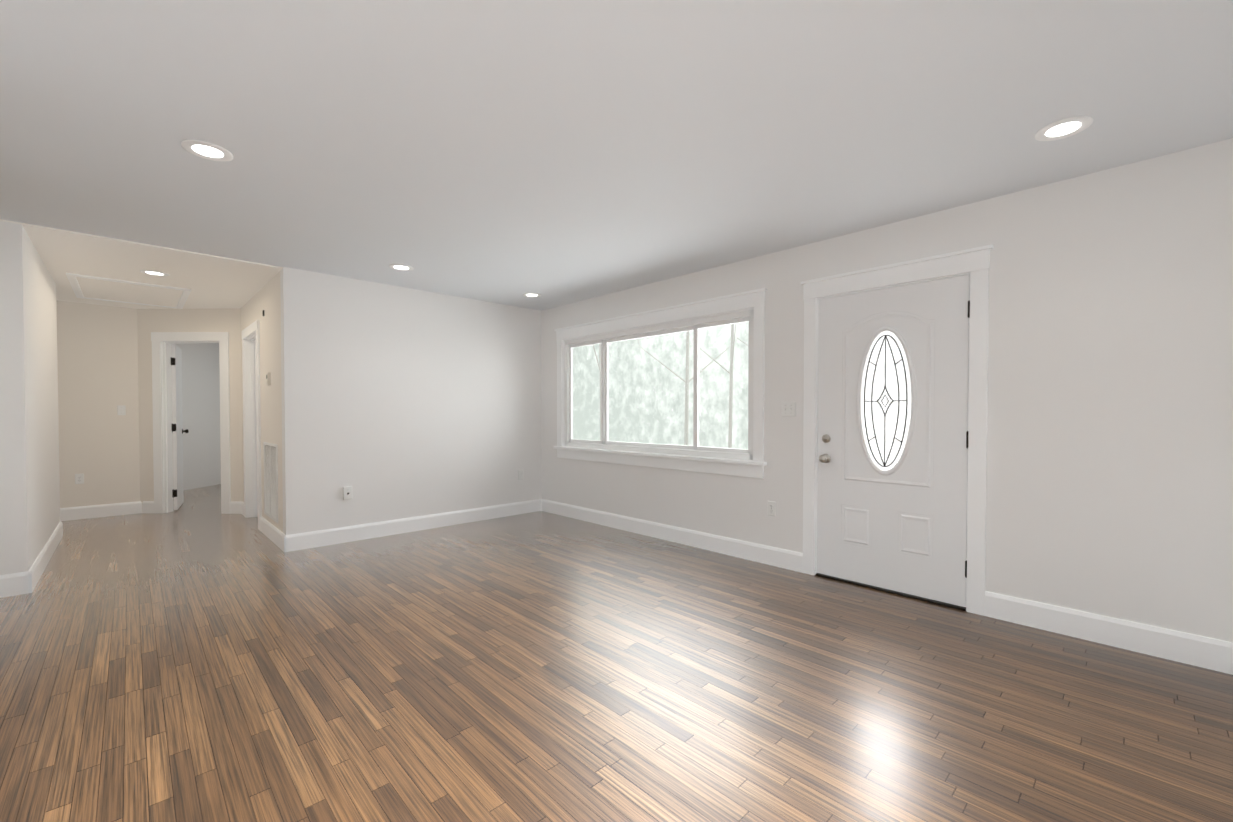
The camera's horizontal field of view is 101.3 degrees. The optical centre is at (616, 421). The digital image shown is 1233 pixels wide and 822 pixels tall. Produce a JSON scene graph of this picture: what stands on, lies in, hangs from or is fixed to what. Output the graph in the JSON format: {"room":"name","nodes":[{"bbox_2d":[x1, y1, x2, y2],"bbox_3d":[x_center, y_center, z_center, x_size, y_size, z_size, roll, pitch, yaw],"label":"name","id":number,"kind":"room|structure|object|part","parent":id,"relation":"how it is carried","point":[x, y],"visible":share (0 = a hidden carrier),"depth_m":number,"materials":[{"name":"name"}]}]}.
{"room":"empty living room","nodes":[
{"label":"empty living room","id":0,"kind":"room"},
{"bbox_2d":[0,220,59,574],"bbox_3d":[-4.761,-0.094,4.099,0.170,2.470,2.170,-1,1,-44],"label":"wall","id":1,"kind":"structure","parent":0,"point":[29,479],"depth_m":3.42,"materials":[{"name":"white paint"}]},
{"bbox_2d":[0,571,31,597],"bbox_3d":[-4.003,1.081,3.330,0.202,0.145,0.016,-1,1,-44],"label":"baseboard","id":2,"kind":"structure","parent":1,"relation":"attached to","point":[13,584],"depth_m":3.35,"materials":[{"name":"white paint"}]},
{"bbox_2d":[28,521,62,591],"bbox_3d":[-4.688,1.067,4.176,0.016,0.145,2.186,-1,1,-44],"label":"baseboard","id":3,"kind":"structure","parent":1,"relation":"attached to","point":[39,565],"depth_m":3.95,"materials":[{"name":"white paint"}]},
{"bbox_2d":[56,300,139,507],"bbox_3d":[-6.406,-0.117,5.535,1.870,2.470,0.120,-1,1,-44],"label":"wall","id":4,"kind":"structure","parent":0,"point":[97,351],"depth_m":5.84,"materials":[{"name":"beige paint"}]},
{"bbox_2d":[75,474,83,483],"bbox_3d":[-6.104,0.655,5.748,0.070,0.115,0.008,-1,1,-44],"label":"outlet","id":5,"kind":"object","parent":4,"relation":"attached to","point":[79,478],"visible":1,"depth_m":5.75,"materials":[{"name":"white plastic"}]},
{"bbox_2d":[60,501,141,520],"bbox_3d":[-6.333,1.046,5.529,1.700,0.145,0.016,-1,1,-44],"label":"baseboard","id":6,"kind":"structure","parent":4,"relation":"attached to","point":[92,511],"depth_m":5.86,"materials":[{"name":"white paint"}]},
{"bbox_2d":[117,405,125,414],"bbox_3d":[-5.847,-0.129,5.974,0.070,0.115,0.021,-1,1,-44],"label":"light switch","id":7,"kind":"object","parent":4,"relation":"attached to","point":[121,409],"visible":1,"depth_m":5.98,"materials":[{"name":"white plastic"}]},
{"bbox_2d":[137,308,242,502],"bbox_3d":[-5.096,-0.126,6.132,1.316,2.470,0.120,0,1,1],"label":"wall","id":8,"kind":"structure","parent":0,"point":[149,321],"depth_m":6.07,"materials":[{"name":"beige paint"}]},
{"bbox_2d":[171,344,188,509],"bbox_3d":[-5.613,0.067,6.507,0.200,2.048,0.697,-1,1,-44],"label":"end door","id":9,"kind":"structure","parent":8,"relation":"in","point":[178,422],"depth_m":6.31,"materials":[{"name":"white paint"}]},
{"bbox_3d":[-5.432,0.078,6.207,0.044,1.722,0.012,-1,1,-44],"label":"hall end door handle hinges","id":10,"kind":"part","parent":9,"relation":"part of","materials":[{"name":"black metal"}]},
{"bbox_2d":[151,332,230,513],"bbox_3d":[-5.096,0.022,6.122,0.934,2.174,0.144,0,1,1],"label":"door frame","id":11,"kind":"structure","parent":8,"relation":"attached to","point":[158,338],"depth_m":6.06,"materials":[{"name":"white paint"}]},
{"bbox_2d":[142,501,241,513],"bbox_3d":[-5.098,1.037,6.082,1.216,0.145,0.016,0,1,1],"label":"baseboard","id":12,"kind":"structure","parent":8,"relation":"attached to","point":[148,507],"depth_m":6.08,"materials":[{"name":"white paint"}]},
{"bbox_2d":[171,343,220,489],"bbox_3d":[-6.816,-0.152,7.790,0.120,2.470,3.130,0,1,1],"label":"wall","id":13,"kind":"structure","parent":0,"point":[201,412],"depth_m":8.20,"materials":[{"name":"white paint"}]},
{"bbox_2d":[241,272,282,531],"bbox_3d":[-3.697,-0.114,5.323,0.120,2.470,2.260,-1,1,-44],"label":"wall","id":14,"kind":"structure","parent":0,"point":[267,297],"depth_m":4.83,"materials":[{"name":"beige paint"}]},
{"bbox_2d":[242,320,261,529],"bbox_3d":[-3.956,0.038,5.577,0.144,2.159,0.984,-1,1,-44],"label":"door frame","id":15,"kind":"structure","parent":14,"relation":"attached to","point":[250,419],"depth_m":5.83,"materials":[{"name":"white paint"}]},
{"bbox_2d":[254,340,257,516],"bbox_3d":[-3.942,0.086,5.591,0.101,2.038,0.758,-1,1,-44],"label":"bedroom door","id":16,"kind":"structure","parent":14,"relation":"in","point":[256,432],"depth_m":5.84,"materials":[{"name":"white paint"}]},
{"bbox_2d":[241,502,286,552],"bbox_3d":[-3.682,1.051,5.227,0.016,0.145,2.346,-1,1,-44],"label":"baseboard","id":17,"kind":"structure","parent":14,"relation":"attached to","point":[272,533],"depth_m":4.74,"materials":[{"name":"white paint"}]},
{"bbox_2d":[266,372,270,385],"bbox_3d":[-3.319,-0.402,4.819,0.027,0.120,0.090,-1,1,-44],"label":"thermostat","id":18,"kind":"object","parent":14,"relation":"attached to","point":[268,378],"visible":1,"depth_m":4.79,"materials":[{"name":"beige plastic"}]},
{"bbox_2d":[263,442,277,522],"bbox_3d":[-3.311,0.569,4.839,0.009,0.720,0.630,-1,1,-44],"label":"air vent","id":19,"kind":"object","parent":14,"relation":"in","point":[270,480],"visible":1,"depth_m":4.82,"materials":[{"name":"white plastic"}]},
{"bbox_2d":[280,267,541,534],"bbox_3d":[-1.943,-0.114,5.360,2.700,2.470,0.120,-1,1,-44],"label":"wall","id":20,"kind":"structure","parent":0,"point":[398,402],"depth_m":5.06,"materials":[{"name":"white paint"}]},
{"bbox_2d":[343,486,351,499],"bbox_3d":[-2.510,0.669,4.721,0.074,0.116,0.032,-1,1,-44],"label":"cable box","id":21,"kind":"object","parent":20,"relation":"attached to","point":[347,492],"visible":0.98,"depth_m":4.71,"materials":[{"name":"white plastic"}]},
{"bbox_2d":[284,499,540,551],"bbox_3d":[-1.901,1.049,5.324,2.716,0.145,0.016,-1,1,-44],"label":"baseboard","id":22,"kind":"structure","parent":20,"relation":"attached to","point":[308,540],"depth_m":5.08,"materials":[{"name":"white paint"}]},
{"bbox_2d":[0,484,1232,821],"bbox_3d":[-3.123,1.170,5.438,9.700,0.100,14.700,-1,1,-44],"label":"floor","id":23,"kind":"structure","parent":0,"point":[198,656],"depth_m":2.18,"materials":[{"name":"brown wood"}]},
{"bbox_2d":[0,0,1232,310],"bbox_3d":[-3.916,-1.392,4.635,7.500,0.132,14.700,-1,1,-44],"label":"ceiling","id":24,"kind":"structure","parent":0,"point":[552,152],"depth_m":2.21,"materials":[{"name":"white paint"}]},
{"bbox_2d":[66,273,191,308],"bbox_3d":[-5.035,-1.324,5.259,0.860,0.023,1.260,-1,1,-44],"label":"ceiling hatch","id":25,"kind":"object","parent":24,"relation":"attached to","point":[109,289],"visible":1,"depth_m":5.16,"materials":[{"name":"white paint"}]},
{"bbox_2d":[140,270,168,275],"bbox_3d":[-4.122,-1.320,4.514,0.196,0.008,0.196,-1,1,-44],"label":"recessed light","id":26,"kind":"object","parent":24,"relation":"in","point":[153,273],"visible":1,"depth_m":4.50,"materials":[{"name":"white paint"}]},
{"bbox_2d":[181,140,232,160],"bbox_3d":[-1.968,-1.299,2.436,0.196,0.008,0.196,-1,1,-44],"label":"recessed light","id":27,"kind":"object","parent":24,"relation":"in","point":[206,150],"visible":1,"depth_m":2.43,"materials":[{"name":"white paint"}]},
{"bbox_2d":[389,264,413,270],"bbox_3d":[-1.863,-1.330,4.379,0.196,0.008,0.196,-1,1,-44],"label":"recessed light","id":28,"kind":"object","parent":24,"relation":"in","point":[401,267],"visible":1,"depth_m":4.38,"materials":[{"name":"white paint"}]},
{"bbox_2d":[523,293,540,296],"bbox_3d":[-0.904,-1.346,5.403,0.196,0.008,0.196,-1,1,-44],"label":"recessed light","id":29,"kind":"object","parent":24,"relation":"in","point":[531,295],"visible":0.98,"depth_m":5.40,"materials":[{"name":"white paint"}]},
{"bbox_2d":[1035,116,1092,140],"bbox_3d":[1.984,-1.296,2.247,0.196,0.008,0.196,-1,1,-44],"label":"recessed light","id":30,"kind":"object","parent":24,"relation":"in","point":[1064,128],"visible":1,"depth_m":2.24,"materials":[{"name":"white paint"}]},
{"bbox_2d":[541,138,1232,641],"bbox_3d":[1.060,-0.097,4.294,0.150,2.470,5.880,-1,1,-44],"label":"wall","id":31,"kind":"structure","parent":0,"point":[1109,450],"depth_m":2.73,"materials":[{"name":"white paint"}]},
{"bbox_2d":[553,446,766,465],"bbox_3d":[0.234,0.325,5.026,0.075,0.030,2.758,-1,1,-44],"label":"window sill","id":32,"kind":"structure","parent":31,"relation":"attached to","point":[744,462],"depth_m":4.70,"materials":[{"name":"white paint"}]},
{"bbox_2d":[555,288,766,478],"bbox_3d":[0.287,-0.314,5.066,0.188,1.517,2.748,-1,1,-44],"label":"window","id":33,"kind":"structure","parent":31,"relation":"in","point":[755,299],"depth_m":4.75,"materials":[{"name":"white paint"}]},
{"bbox_3d":[0.303,-0.312,5.081,0.055,1.139,2.420,-1,1,-44],"label":"window sash","id":34,"kind":"part","parent":33,"relation":"part of","materials":[{"name":"white plastic"}]},
{"bbox_2d":[767,501,775,515],"bbox_3d":[1.230,0.693,4.015,0.008,0.115,0.070,-1,1,-44],"label":"electrical outlet","id":35,"kind":"object","parent":31,"relation":"attached to","point":[771,508],"visible":1,"depth_m":4.01,"materials":[{"name":"white plastic"}]},
{"bbox_2d":[782,402,795,416],"bbox_3d":[1.323,-0.093,3.897,0.021,0.115,0.116,-1,1,-44],"label":"light switch","id":36,"kind":"object","parent":31,"relation":"attached to","point":[788,409],"visible":1,"depth_m":3.90,"materials":[{"name":"white plastic"}]},
{"bbox_2d":[541,499,1232,674],"bbox_3d":[1.000,1.066,4.255,0.016,0.145,5.580,-1,1,-44],"label":"baseboard","id":37,"kind":"structure","parent":31,"relation":"attached to","point":[1196,650],"depth_m":2.82,"materials":[{"name":"white paint"}]},
{"bbox_2d":[815,573,965,610],"bbox_3d":[1.859,1.144,3.474,0.162,0.014,0.937,-1,1,-44],"label":"front door threshold sill","id":38,"kind":"structure","parent":31,"relation":"attached to","point":[896,593],"depth_m":3.37,"materials":[{"name":"brown metal"}]},
{"bbox_2d":[817,275,969,606],"bbox_3d":[1.805,0.120,3.400,0.116,2.027,0.939,-1,1,-44],"label":"front door","id":39,"kind":"structure","parent":31,"relation":"in","point":[927,329],"depth_m":3.36,"materials":[{"name":"white paint"}]},
{"bbox_3d":[1.510,0.201,3.676,0.072,0.208,0.066,-1,1,-44],"label":"knob","id":40,"kind":"part","parent":39,"relation":"part of","materials":[{"name":"grey metal"}]},
{"bbox_3d":[1.808,-0.136,3.403,0.003,0.891,0.273,-1,1,-44],"label":"front door panel came","id":41,"kind":"part","parent":39,"relation":"part of","materials":[{"name":"black metal"}]},
{"label":"panel glass","id":42,"kind":"part","parent":39,"relation":"part of","materials":[{"name":"glass"}]},
{"bbox_3d":[1.806,-0.136,3.402,0.014,1.006,0.380,-1,1,-44],"label":"frame","id":43,"kind":"part","parent":39,"relation":"part of","materials":[{"name":"white glass"}]},
{"bbox_2d":[841,311,934,557],"bbox_3d":[1.814,0.069,3.413,0.004,1.611,0.574,-1,1,-44],"label":"groove","id":44,"kind":"object","parent":39,"relation":"attached to","point":[881,485],"visible":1,"depth_m":3.46,"materials":[{"name":"grey wood"}]},
{"bbox_3d":[1.812,0.069,3.410,0.009,1.589,0.552,-1,1,-44],"label":"panel","id":45,"kind":"part","parent":39,"relation":"part of","materials":[{"name":"white paint"}]},
{"bbox_3d":[2.143,0.112,3.082,0.040,1.688,0.013,-1,1,-44],"label":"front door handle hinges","id":46,"kind":"part","parent":39,"relation":"part of","materials":[{"name":"metal"}]},
{"bbox_2d":[801,244,993,615],"bbox_3d":[1.850,0.056,3.447,0.188,2.190,1.169,-1,1,-44],"label":"door frame","id":47,"kind":"structure","parent":31,"relation":"attached to","point":[974,263],"depth_m":3.09,"materials":[{"name":"white paint"}]},
{"label":"outside","id":48,"kind":"structure","parent":0,"visible":0},
{"bbox_2d":[573,322,748,448],"bbox_3d":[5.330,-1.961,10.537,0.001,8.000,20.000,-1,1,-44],"label":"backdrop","id":49,"kind":"structure","parent":48,"point":[660,427],"depth_m":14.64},
{"bbox_3d":[2.681,1.729,8.047,7.350,0.100,20.000,-1,1,-44],"label":"ground","id":50,"kind":"structure","parent":48,"visible":0},
{"bbox_2d":[593,324,748,447],"bbox_3d":[2.301,-2.377,9.479,5.699,8.107,7.870,-1,1,-44],"label":"trees","id":51,"kind":"object","parent":50,"relation":"on","point":[687,381],"depth_m":10.37,"materials":[{"name":"grey plant"}]}
]}

